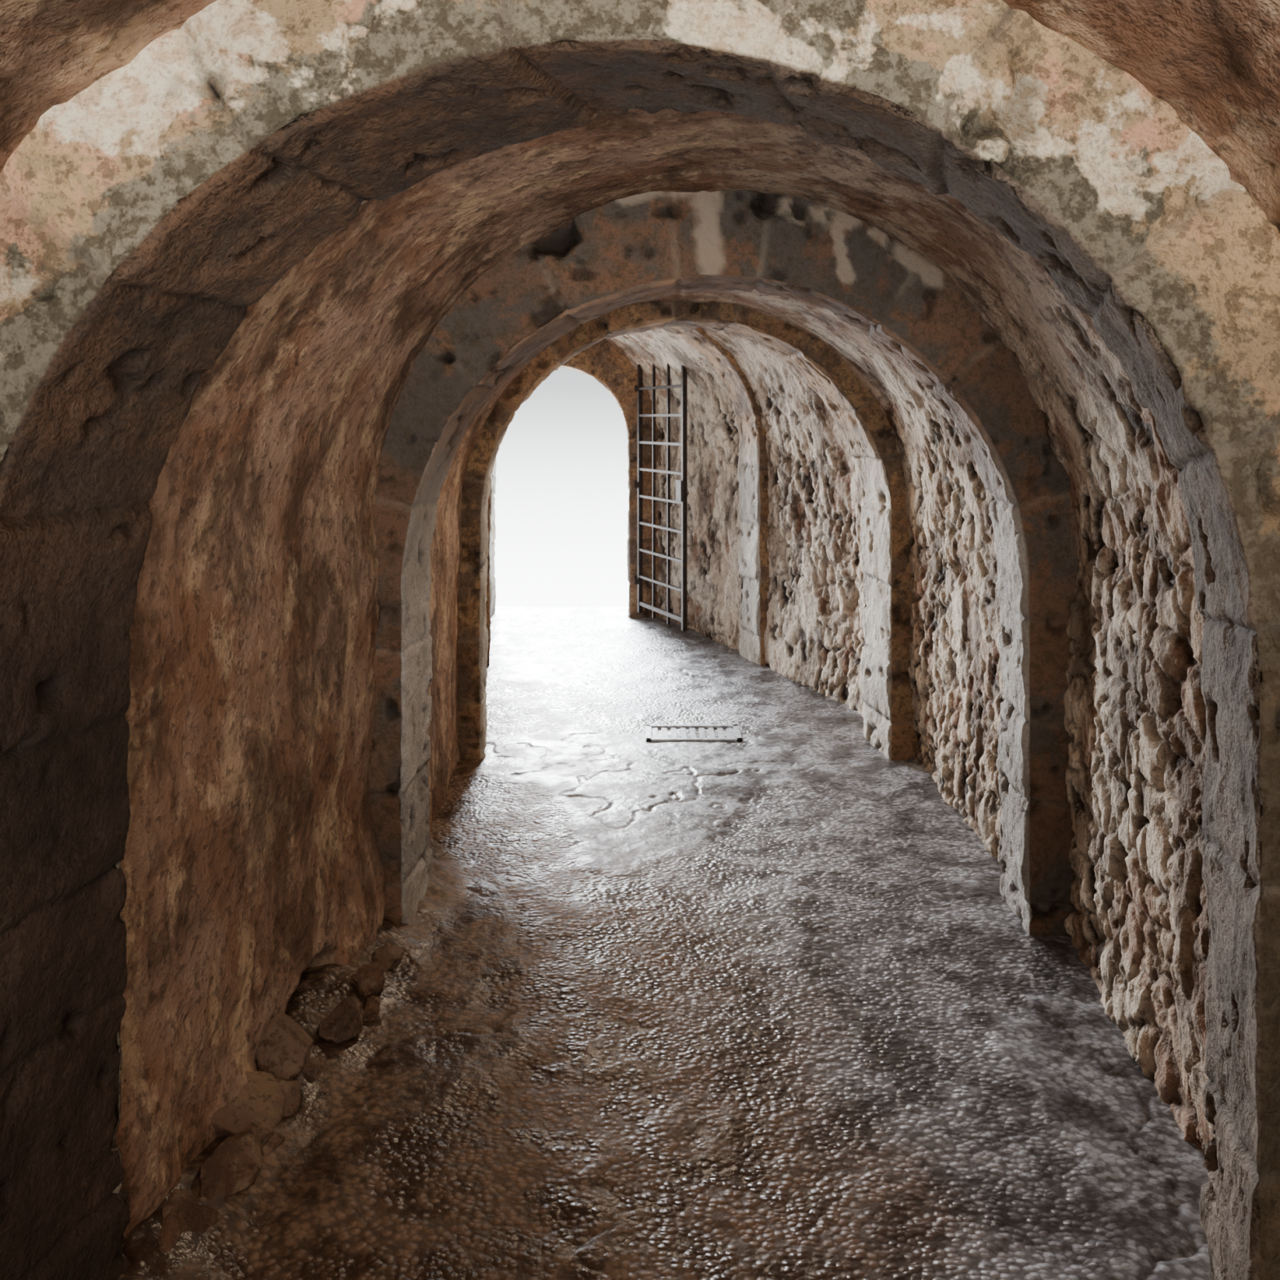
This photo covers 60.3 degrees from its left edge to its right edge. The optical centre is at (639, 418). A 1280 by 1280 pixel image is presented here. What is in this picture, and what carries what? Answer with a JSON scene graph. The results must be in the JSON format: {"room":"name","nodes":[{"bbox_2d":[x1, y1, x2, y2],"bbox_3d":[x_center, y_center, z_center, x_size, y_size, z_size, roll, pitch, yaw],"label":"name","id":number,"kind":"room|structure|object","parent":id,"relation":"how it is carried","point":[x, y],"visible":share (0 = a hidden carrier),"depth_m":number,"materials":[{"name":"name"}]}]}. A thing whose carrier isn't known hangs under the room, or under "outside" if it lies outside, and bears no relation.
{"room":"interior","nodes":[
{"label":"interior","id":0,"kind":"room"},
{"bbox_2d":[115,320,495,1248],"bbox_3d":[-1.065,0.729,3.578,0.817,2.122,11.550,0,0,-2],"label":"wall","id":1,"kind":"structure","parent":0,"point":[251,862],"depth_m":2.66,"materials":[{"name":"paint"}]},
{"bbox_2d":[488,337,660,617],"bbox_3d":[-0.680,0.199,9.429,3.060,3.181,0.377,0,0,0],"label":"archway","id":2,"kind":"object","parent":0,"point":[602,362],"depth_m":9.26,"materials":[{"name":"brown stone"}]},
{"bbox_2d":[0,0,1279,404],"bbox_3d":[-0.136,-0.443,3.570,2.672,0.791,11.540,0,0,0],"label":"ceiling","id":3,"kind":"structure","parent":0,"point":[394,270],"depth_m":2.77,"materials":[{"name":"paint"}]},
{"bbox_2d":[117,606,1209,1279],"bbox_3d":[-0.005,1.602,3.720,3.390,0.166,12.040,0,0,0],"label":"floor","id":4,"kind":"structure","parent":0,"point":[768,1005],"depth_m":2.94,"materials":[{"name":"grey stone"}]},
{"bbox_2d":[157,942,404,1253],"bbox_3d":[-0.884,1.603,2.758,0.268,0.185,1.293,0,0,7],"label":"rocks","id":5,"kind":"object","parent":4,"relation":"on","point":[270,1094],"visible":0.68,"depth_m":2.59,"materials":[{"name":"stone"}]},
{"bbox_2d":[485,326,770,665],"bbox_3d":[-0.150,0.380,7.624,2.500,2.820,0.435,0,0,0],"label":"stone archway","id":6,"kind":"object","parent":4,"relation":"on","point":[753,511],"visible":0.33,"depth_m":7.53,"materials":[{"name":"beige stone"}]},
{"bbox_2d":[0,0,1279,1279],"bbox_3d":[0.002,0.455,1.891,2.779,2.750,0.413,0,0,0],"label":"stone archway","id":7,"kind":"object","parent":4,"relation":"on","point":[144,213],"visible":0.99,"depth_m":1.76,"materials":[{"name":"beige stone"}]},
{"bbox_2d":[456,300,919,760],"bbox_3d":[0.201,0.500,5.636,2.646,2.580,0.517,0,0,0],"label":"stone archway","id":8,"kind":"object","parent":4,"relation":"on","point":[886,693],"visible":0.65,"depth_m":5.41,"materials":[{"name":"beige stone"}]},
{"bbox_2d":[645,724,742,742],"bbox_3d":[0.280,1.672,5.830,0.500,0.030,0.280,0,0,0],"label":"drain cover","id":9,"kind":"object","parent":4,"relation":"on","point":[655,728],"visible":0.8,"depth_m":5.82,"materials":[{"name":"metal"}]},
{"bbox_2d":[368,189,1078,937],"bbox_3d":[0.256,0.470,3.714,2.825,2.640,0.394,0,0,0],"label":"stone archway","id":10,"kind":"object","parent":4,"relation":"on","point":[653,245],"visible":0.62,"depth_m":3.54,"materials":[{"name":"brown stone"}]},
{"bbox_2d":[642,331,1215,1174],"bbox_3d":[1.018,0.728,3.607,1.047,2.123,11.606,0,0,-5],"label":"wall","id":11,"kind":"structure","parent":0,"point":[1135,722],"depth_m":3.42,"materials":[{"name":"stone"}]},
{"bbox_2d":[634,363,687,631],"bbox_3d":[0.140,0.490,8.798,0.094,2.240,0.994,0,0,-21],"label":"iron gate","id":12,"kind":"object","parent":11,"relation":"attached to","point":[681,485],"visible":0.89,"depth_m":8.62,"materials":[{"name":"grey metal"}]}
]}

